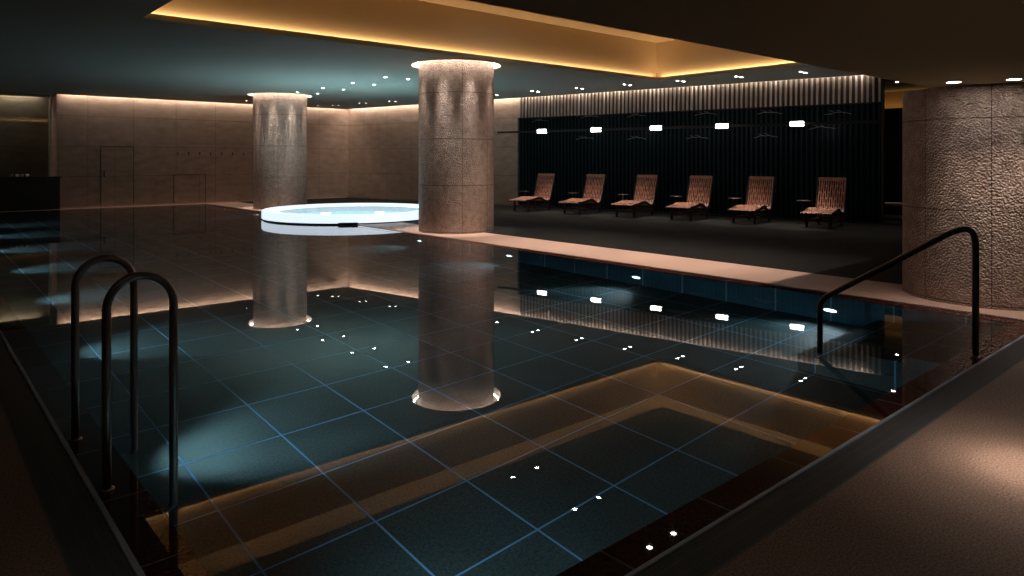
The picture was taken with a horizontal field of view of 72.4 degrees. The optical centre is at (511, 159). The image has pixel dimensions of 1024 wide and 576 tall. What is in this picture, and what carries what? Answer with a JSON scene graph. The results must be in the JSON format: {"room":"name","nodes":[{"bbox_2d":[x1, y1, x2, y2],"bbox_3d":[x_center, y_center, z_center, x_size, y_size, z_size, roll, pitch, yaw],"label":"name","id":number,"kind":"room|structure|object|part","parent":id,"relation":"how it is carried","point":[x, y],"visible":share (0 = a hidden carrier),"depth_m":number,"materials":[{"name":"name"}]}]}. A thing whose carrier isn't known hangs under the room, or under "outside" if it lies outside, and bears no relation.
{"room":"indoor swimming pool","nodes":[
{"label":"indoor swimming pool","id":0,"kind":"room"},
{"bbox_2d":[0,95,47,176],"bbox_3d":[-17.975,-0.375,20.282,7.620,3.750,0.200,0,0,-41],"label":"wall","id":1,"kind":"structure","parent":0,"point":[23,119],"depth_m":22.27,"materials":[{"name":"beige stone"}]},
{"bbox_2d":[0,91,55,97],"bbox_3d":[-17.320,-2.040,19.593,7.700,0.060,1.200,0,0,-41],"label":"ceiling","id":2,"kind":"structure","parent":0,"point":[1,92],"depth_m":21.48,"materials":[{"name":"grey paint"}]},
{"bbox_2d":[48,96,54,175],"bbox_3d":[-14.590,-0.375,22.350,0.200,3.750,1.540,0,0,-41],"label":"wall","id":3,"kind":"structure","parent":0,"point":[53,97],"depth_m":22.11,"materials":[{"name":"beige stone"}]},
{"bbox_2d":[55,94,347,206],"bbox_3d":[-10.331,-0.375,24.870,9.930,3.750,0.250,0,0,-41],"label":"wall","id":4,"kind":"structure","parent":0,"point":[157,130],"depth_m":23.69,"materials":[{"name":"beige stone"}]},
{"bbox_2d":[100,146,133,205],"bbox_3d":[-12.723,0.512,22.573,0.959,1.915,0.059,0,0,-41],"label":"door","id":5,"kind":"structure","parent":4,"relation":"in","point":[116,162],"depth_m":22.57,"materials":[{"name":"brown wood"}]},
{"bbox_2d":[173,174,205,202],"bbox_3d":[-11.068,0.978,24.047,1.049,0.985,0.017,0,0,-41],"label":"door","id":6,"kind":"structure","parent":4,"relation":"in","point":[187,188],"depth_m":24.03,"materials":[{"name":"brown wood"}]},
{"bbox_2d":[60,197,346,208],"bbox_3d":[-10.291,1.480,24.710,9.780,0.040,0.038,0,0,-41],"label":"baseboard","id":7,"kind":"structure","parent":4,"relation":"attached to","point":[322,197],"depth_m":23.57,"materials":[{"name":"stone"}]},
{"bbox_2d":[0,0,929,108],"bbox_3d":[-0.211,-2.040,13.919,26.000,0.060,29.240,0,0,-41],"label":"ceiling","id":8,"kind":"structure","parent":0,"point":[103,48],"depth_m":15.05,"materials":[{"name":"grey paint"}]},
{"bbox_2d":[497,120,884,133],"bbox_3d":[3.778,-1.393,18.108,10.452,1.235,0.082,0,0,36],"label":"light bar","id":9,"kind":"object","parent":8,"relation":"hanging from","point":[795,123],"visible":0.99,"depth_m":17.32,"materials":[{"name":"black paint"}]},
{"bbox_2d":[152,0,792,76],"bbox_3d":[1.203,-2.535,11.564,12.370,0.930,6.332,0,0,-41],"label":"recessed ceiling","id":10,"kind":"structure","parent":0,"point":[416,23],"depth_m":13.88,"materials":[{"name":"beige paint"}]},
{"bbox_2d":[148,13,797,77],"bbox_3d":[1.174,-2.083,11.597,11.910,0.025,5.960,0,0,-41],"label":"trim","id":11,"kind":"structure","parent":10,"relation":"attached to","point":[150,13],"depth_m":13.12,"materials":[{"name":"beige paint"}]},
{"bbox_2d":[419,0,675,42],"bbox_3d":[1.174,-3.007,11.597,12.230,0.014,6.280,0,0,-41],"label":"trim","id":12,"kind":"structure","parent":10,"relation":"attached to","point":[465,4],"depth_m":14.95,"materials":[{"name":"beige paint"}]},
{"bbox_2d":[0,204,1013,575],"bbox_3d":[-5.522,1.506,12.831,7.230,0.001,23.310,0,0,-41],"label":"water","id":13,"kind":"object","parent":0,"point":[353,401],"visible":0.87,"depth_m":4.78,"materials":[{"name":"teal liquid"}]},
{"bbox_2d":[0,198,1023,575],"bbox_3d":[-0.955,1.650,14.770,26.000,0.300,31.500,0,0,-41],"label":"floor","id":14,"kind":"structure","parent":0,"point":[948,500],"depth_m":3.57,"materials":[{"name":"stone"}]},
{"bbox_2d":[0,176,61,211],"bbox_3d":[-16.646,1.000,18.973,7.500,1.000,0.340,0,0,-41],"label":"counter","id":15,"kind":"object","parent":14,"relation":"on","point":[41,192],"depth_m":20.80,"materials":[{"name":"black paint"}]},
{"bbox_2d":[0,176,61,178],"bbox_3d":[-16.646,0.520,18.973,7.500,0.040,0.340,0,0,-41],"label":"countertop","id":16,"kind":"structure","parent":15,"relation":"on","point":[39,176],"depth_m":20.92,"materials":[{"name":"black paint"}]},
{"bbox_2d":[12,92,51,175],"bbox_3d":[-16.726,-0.750,18.883,7.260,2.500,0.050,0,0,-41],"label":"window","id":17,"kind":"structure","parent":15,"relation":"on","point":[12,92],"depth_m":21.23,"materials":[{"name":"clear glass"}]},
{"bbox_3d":[-14.008,-0.750,21.258,0.040,2.500,0.050,0,0,-41],"label":"frame","id":18,"kind":"part","parent":17,"relation":"part of","materials":[{"name":"black metal"}]},
{"bbox_2d":[0,330,145,575],"bbox_3d":[-8.325,1.560,10.385,0.210,0.121,23.304,0,0,-41],"label":"drain grate","id":19,"kind":"object","parent":14,"relation":"in","point":[89,542],"visible":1,"depth_m":3.23,"materials":[{"name":"black metal"}]},
{"bbox_2d":[252,93,309,209],"bbox_3d":[-7.243,-0.400,21.891,1.930,3.800,1.930,0,0,-41],"label":"round column","id":20,"kind":"structure","parent":14,"relation":"on","point":[279,119],"depth_m":21.20,"materials":[{"name":"stone"}]},
{"bbox_2d":[413,60,498,233],"bbox_3d":[-1.190,-0.400,14.963,1.930,3.800,1.930,0,0,-41],"label":"round column","id":21,"kind":"structure","parent":14,"relation":"on","point":[456,97],"depth_m":14.25,"materials":[{"name":"stone"}]},
{"bbox_2d":[508,173,555,211],"bbox_3d":[0.608,0.955,20.831,0.642,1.090,1.578,0,0,37],"label":"lounger","id":22,"kind":"object","parent":14,"relation":"on","point":[535,197],"visible":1,"depth_m":21.17,"materials":[{"name":"brown wicker"}]},
{"bbox_3d":[0.500,1.150,20.677,0.578,0.140,1.201,0,0,37],"label":"seat","id":23,"kind":"part","parent":22,"relation":"part of","materials":[{"name":"brown wood"}]},
{"bbox_3d":[0.477,1.335,20.241,0.050,0.330,0.060,0,0,37],"label":"leg","id":24,"kind":"part","parent":22,"relation":"part of","materials":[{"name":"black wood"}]},
{"bbox_3d":[0.851,0.838,20.647,0.032,0.847,1.578,0,0,37],"label":"rail","id":25,"kind":"part","parent":22,"relation":"part of","materials":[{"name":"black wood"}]},
{"bbox_3d":[0.956,0.841,21.281,0.578,0.721,0.328,0,0,37],"label":"backrest","id":26,"kind":"part","parent":22,"relation":"part of","materials":[{"name":"brown wood"}]},
{"bbox_2d":[568,192,577,211],"bbox_3d":[1.779,1.224,20.398,0.320,0.552,0.320,0,0,37],"label":"side table","id":27,"kind":"object","parent":14,"relation":"on","point":[573,193],"visible":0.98,"depth_m":20.40,"materials":[{"name":"black metal"}]},
{"bbox_2d":[558,174,605,214],"bbox_3d":[1.998,0.955,19.780,0.642,1.090,1.578,0,0,37],"label":"lounger","id":28,"kind":"object","parent":14,"relation":"on","point":[584,200],"visible":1,"depth_m":20.13,"materials":[{"name":"brown wicker"}]},
{"bbox_3d":[1.749,0.838,19.968,0.018,0.847,1.578,0,0,37],"label":"rail","id":29,"kind":"part","parent":28,"relation":"part of","materials":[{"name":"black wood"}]},
{"bbox_3d":[1.890,1.150,19.625,0.578,0.140,1.201,0,0,37],"label":"seat","id":30,"kind":"part","parent":28,"relation":"part of","materials":[{"name":"brown wood"}]},
{"bbox_3d":[2.241,0.838,19.596,0.032,0.847,1.578,0,0,37],"label":"rail","id":31,"kind":"part","parent":28,"relation":"part of","materials":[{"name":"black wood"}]},
{"bbox_3d":[2.347,0.841,20.230,0.578,0.721,0.328,0,0,37],"label":"backrest","id":32,"kind":"part","parent":28,"relation":"part of","materials":[{"name":"brown wood"}]},
{"bbox_2d":[610,175,658,217],"bbox_3d":[3.300,0.955,18.796,0.642,1.090,1.578,0,0,37],"label":"lounger","id":33,"kind":"object","parent":14,"relation":"on","point":[634,203],"visible":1,"depth_m":19.14,"materials":[{"name":"brown wicker"}]},
{"bbox_3d":[3.051,0.838,18.984,0.018,0.847,1.578,0,0,37],"label":"rail","id":34,"kind":"part","parent":33,"relation":"part of","materials":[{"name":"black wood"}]},
{"bbox_3d":[3.192,1.150,18.641,0.578,0.140,1.201,0,0,37],"label":"seat","id":35,"kind":"part","parent":33,"relation":"part of","materials":[{"name":"brown wood"}]},
{"bbox_3d":[3.543,0.838,18.612,0.032,0.847,1.578,0,0,37],"label":"rail","id":36,"kind":"part","parent":33,"relation":"part of","materials":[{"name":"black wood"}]},
{"bbox_3d":[3.648,0.841,19.245,0.578,0.721,0.328,0,0,37],"label":"backrest","id":37,"kind":"part","parent":33,"relation":"part of","materials":[{"name":"brown wicker"}]},
{"bbox_2d":[665,175,713,220],"bbox_3d":[4.540,0.955,17.858,0.642,1.090,1.578,0,0,37],"label":"lounger","id":38,"kind":"object","parent":14,"relation":"on","point":[688,205],"visible":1,"depth_m":18.20,"materials":[{"name":"brown wicker"}]},
{"bbox_3d":[4.011,1.335,17.570,0.050,0.330,0.060,0,0,37],"label":"leg","id":39,"kind":"part","parent":38,"relation":"part of","materials":[{"name":"black wood"}]},
{"bbox_3d":[4.291,0.838,18.046,0.018,0.847,1.578,0,0,37],"label":"rail","id":40,"kind":"part","parent":38,"relation":"part of","materials":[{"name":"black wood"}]},
{"bbox_3d":[4.432,1.150,17.704,0.578,0.140,1.201,0,0,37],"label":"seat","id":41,"kind":"part","parent":38,"relation":"part of","materials":[{"name":"brown wood"}]},
{"bbox_3d":[4.410,1.335,17.268,0.050,0.330,0.060,0,0,37],"label":"leg","id":42,"kind":"part","parent":38,"relation":"part of","materials":[{"name":"black wood"}]},
{"bbox_3d":[4.889,0.841,18.308,0.578,0.721,0.328,0,0,37],"label":"backrest","id":43,"kind":"part","parent":38,"relation":"part of","materials":[{"name":"brown wicker"}]},
{"bbox_3d":[4.783,0.838,17.674,0.032,0.847,1.578,0,0,37],"label":"rail","id":44,"kind":"part","parent":38,"relation":"part of","materials":[{"name":"black wicker"}]},
{"bbox_2d":[518,75,883,223],"bbox_3d":[4.463,-0.310,19.621,10.660,3.620,0.100,0,0,37],"label":"slatted screen","id":45,"kind":"object","parent":14,"relation":"on","point":[796,156],"visible":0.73,"depth_m":18.73,"materials":[{"name":"grey wood"}]},
{"bbox_3d":[4.441,-1.354,19.626,10.620,0.028,0.079,0,0,37],"label":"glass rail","id":46,"kind":"part","parent":45,"relation":"part of","materials":[{"name":"black paint"}]},
{"bbox_3d":[4.441,1.485,19.626,10.620,0.030,0.079,0,0,37],"label":"rail","id":47,"kind":"part","parent":45,"relation":"part of","materials":[{"name":"black paint"}]},
{"bbox_3d":[8.698,-0.310,16.419,0.040,3.620,0.097,0,0,37],"label":"post","id":48,"kind":"part","parent":45,"relation":"part of","materials":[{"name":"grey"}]},
{"bbox_2d":[399,231,1023,320],"bbox_3d":[1.204,1.550,10.666,0.050,0.100,11.200,0,0,-41],"label":"drain","id":49,"kind":"object","parent":14,"relation":"in","point":[399,231],"visible":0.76,"depth_m":8.59,"materials":[{"name":"black paint"}]},
{"bbox_2d":[727,176,774,223],"bbox_3d":[5.795,0.955,16.910,0.642,1.090,1.578,0,0,37],"label":"lounger","id":50,"kind":"object","parent":14,"relation":"on","point":[748,206],"visible":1,"depth_m":17.28,"materials":[{"name":"brown wicker"}]},
{"bbox_3d":[5.266,1.335,16.621,0.050,0.330,0.060,0,0,37],"label":"leg","id":51,"kind":"part","parent":50,"relation":"part of","materials":[{"name":"black wood"}]},
{"bbox_3d":[5.546,0.838,17.098,0.018,0.847,1.578,0,0,37],"label":"rail","id":52,"kind":"part","parent":50,"relation":"part of","materials":[{"name":"black wicker"}]},
{"bbox_3d":[5.687,1.150,16.755,0.578,0.140,1.201,0,0,37],"label":"seat","id":53,"kind":"part","parent":50,"relation":"part of","materials":[{"name":"brown wood"}]},
{"bbox_3d":[6.143,0.841,17.359,0.578,0.721,0.328,0,0,37],"label":"backrest","id":54,"kind":"part","parent":50,"relation":"part of","materials":[{"name":"brown wicker"}]},
{"bbox_3d":[6.038,0.838,16.726,0.032,0.847,1.578,0,0,37],"label":"rail","id":55,"kind":"part","parent":50,"relation":"part of","materials":[{"name":"black wicker"}]},
{"bbox_2d":[796,200,810,223],"bbox_3d":[6.888,1.224,16.536,0.320,0.552,0.320,0,0,37],"label":"side table","id":56,"kind":"object","parent":14,"relation":"on","point":[796,200],"visible":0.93,"depth_m":16.51,"materials":[{"name":"black metal"}]},
{"bbox_2d":[624,335,1023,575],"bbox_3d":[2.156,1.560,3.923,7.490,0.121,0.210,0,0,-41],"label":"drain grate","id":57,"kind":"object","parent":14,"relation":"in","point":[711,548],"visible":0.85,"depth_m":3.26,"materials":[{"name":"black metal"}]},
{"bbox_2d":[800,177,847,228],"bbox_3d":[7.107,0.955,15.917,0.642,1.090,1.578,0,0,37],"label":"lounger","id":58,"kind":"object","parent":14,"relation":"on","point":[818,209],"visible":1,"depth_m":16.28,"materials":[{"name":"brown wicker"}]},
{"bbox_3d":[6.579,1.335,15.629,0.050,0.330,0.060,0,0,37],"label":"leg","id":59,"kind":"part","parent":58,"relation":"part of","materials":[{"name":"black wood"}]},
{"bbox_3d":[6.859,0.838,16.105,0.018,0.847,1.578,0,0,37],"label":"rail","id":60,"kind":"part","parent":58,"relation":"part of","materials":[{"name":"black wicker"}]},
{"bbox_3d":[6.999,1.150,15.763,0.578,0.140,1.201,0,0,37],"label":"seat","id":61,"kind":"part","parent":58,"relation":"part of","materials":[{"name":"brown wood"}]},
{"bbox_3d":[6.977,1.335,15.327,0.050,0.330,0.060,0,0,37],"label":"leg","id":62,"kind":"part","parent":58,"relation":"part of","materials":[{"name":"black wood"}]},
{"bbox_3d":[7.456,0.841,16.367,0.578,0.721,0.328,0,0,37],"label":"backrest","id":63,"kind":"part","parent":58,"relation":"part of","materials":[{"name":"brown wicker"}]},
{"bbox_3d":[7.351,0.838,15.733,0.032,0.847,1.578,0,0,37],"label":"rail","id":64,"kind":"part","parent":58,"relation":"part of","materials":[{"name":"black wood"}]},
{"bbox_2d":[885,202,901,217],"bbox_3d":[9.634,1.294,17.700,0.400,0.420,1.800,0,0,-41],"label":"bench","id":65,"kind":"object","parent":14,"relation":"on","point":[886,203],"visible":0.07,"depth_m":17.55,"materials":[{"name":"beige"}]},
{"bbox_2d":[885,215,901,217],"bbox_3d":[9.634,1.424,17.700,0.340,0.040,1.700,0,0,-41],"label":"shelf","id":66,"kind":"object","parent":65,"relation":"attached to","point":[892,216],"depth_m":17.58,"materials":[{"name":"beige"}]},
{"bbox_3d":[9.634,1.114,17.700,0.400,0.060,1.800,0,0,-41],"label":"seat","id":67,"kind":"part","parent":65,"relation":"part of","materials":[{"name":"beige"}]},
{"bbox_2d":[902,82,1023,310],"bbox_3d":[5.255,0.365,7.740,1.640,2.270,1.640,0,0,-41],"label":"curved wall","id":68,"kind":"structure","parent":14,"relation":"on","point":[963,145],"depth_m":7.18,"materials":[{"name":"stone"}]},
{"bbox_2d":[348,79,884,222],"bbox_3d":[1.173,-0.375,22.360,19.132,3.750,0.302,0,0,37],"label":"wall","id":69,"kind":"structure","parent":0,"point":[383,142],"depth_m":26.21,"materials":[{"name":"beige stone"}]},
{"bbox_2d":[470,0,1023,87],"bbox_3d":[7.170,-1.390,5.396,25.900,1.240,6.690,0,0,-41],"label":"ceiling","id":70,"kind":"structure","parent":0,"point":[927,43],"depth_m":4.07,"materials":[{"name":"beige paint"}]},
{"bbox_2d":[945,81,962,82],"bbox_3d":[4.355,-0.767,6.900,0.156,0.006,0.156,0,0,-41],"label":"recessed light","id":71,"kind":"object","parent":70,"relation":"in","point":[949,81],"visible":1,"depth_m":6.90,"materials":[{"name":"grey"}]},
{"bbox_2d":[1004,78,1023,80],"bbox_3d":[4.771,-0.767,6.652,0.156,0.006,0.156,0,0,-41],"label":"recessed light","id":72,"kind":"object","parent":70,"relation":"in","point":[1010,78],"visible":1,"depth_m":6.65,"materials":[{"name":"grey plastic"}]},
{"bbox_2d":[885,90,911,211],"bbox_3d":[13.845,-0.325,17.742,0.200,3.850,16.500,0,0,-41],"label":"wall","id":73,"kind":"structure","parent":0,"point":[893,120],"depth_m":20.59,"materials":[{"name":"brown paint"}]},
{"bbox_2d":[885,91,906,112],"bbox_3d":[11.174,-1.700,20.388,0.320,0.600,6.000,0,0,-41],"label":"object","id":74,"kind":"structure","parent":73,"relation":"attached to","point":[893,100],"depth_m":20.52,"materials":[{"name":"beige wood"}]},
{"bbox_3d":[-2.863,2.161,15.154,0.170,1.278,23.310,0,0,-41],"label":"wall","id":75,"kind":"structure","parent":0,"visible":0},
{"bbox_2d":[203,204,1023,324],"bbox_3d":[-2.865,1.512,15.152,0.174,0.017,23.310,0,0,-41],"label":"coping","id":76,"kind":"object","parent":75,"relation":"on","point":[496,246],"visible":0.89,"depth_m":8.74,"materials":[{"name":"tile"}]},
{"bbox_3d":[-5.525,2.750,12.835,6.890,0.100,23.000,0,0,-41],"label":"floor","id":77,"kind":"structure","parent":0,"visible":0},
{"bbox_2d":[261,203,418,224],"bbox_3d":[-4.216,1.982,18.427,4.480,1.435,4.480,0,0,-41],"label":"spa","id":78,"kind":"object","parent":77,"relation":"on","point":[331,213],"visible":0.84,"depth_m":17.06,"materials":[{"name":"white"}]},
{"bbox_3d":[3.583,2.200,6.324,1.738,1.000,1.200,0,0,-41],"label":"steps","id":79,"kind":"structure","parent":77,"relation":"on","visible":0},
{"bbox_2d":[817,226,982,358],"bbox_3d":[3.144,1.400,5.778,0.088,1.787,1.268,0,0,-41],"label":"stair handrail","id":80,"kind":"object","parent":79,"relation":"on","point":[974,237],"visible":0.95,"depth_m":5.45,"materials":[{"name":"grey metal"}]},
{"bbox_3d":[2.095,2.161,4.115,6.890,1.278,0.160,0,0,-41],"label":"wall","id":81,"kind":"structure","parent":0,"visible":0},
{"bbox_2d":[556,323,1023,575],"bbox_3d":[2.094,1.512,4.116,6.882,0.017,0.164,0,0,-41],"label":"coping","id":82,"kind":"object","parent":81,"relation":"on","point":[622,557],"visible":0.83,"depth_m":3.29,"materials":[{"name":"stone"}]},
{"bbox_3d":[-8.180,2.161,10.508,0.170,1.278,23.310,0,0,-41],"label":"wall","id":83,"kind":"structure","parent":0,"visible":0},
{"bbox_2d":[0,294,209,575],"bbox_3d":[-8.178,1.512,10.509,0.174,0.017,23.310,0,0,-41],"label":"coping","id":84,"kind":"object","parent":83,"relation":"on","point":[156,545],"depth_m":3.31,"materials":[{"name":"stone"}]},
{"bbox_2d":[68,255,137,441],"bbox_3d":[-2.247,1.243,3.853,0.338,1.442,0.080,0,0,-41],"label":"grab rail","id":85,"kind":"object","parent":84,"relation":"attached to","point":[75,283],"visible":0.7,"depth_m":3.80,"materials":[{"name":"brown metal"}]},
{"bbox_2d":[98,271,177,492],"bbox_3d":[-1.747,1.243,3.281,0.338,1.442,0.080,0,0,-41],"label":"grab rail","id":86,"kind":"object","parent":84,"relation":"attached to","point":[106,487],"visible":0.8,"depth_m":3.20,"materials":[{"name":"brown metal"}]}
]}

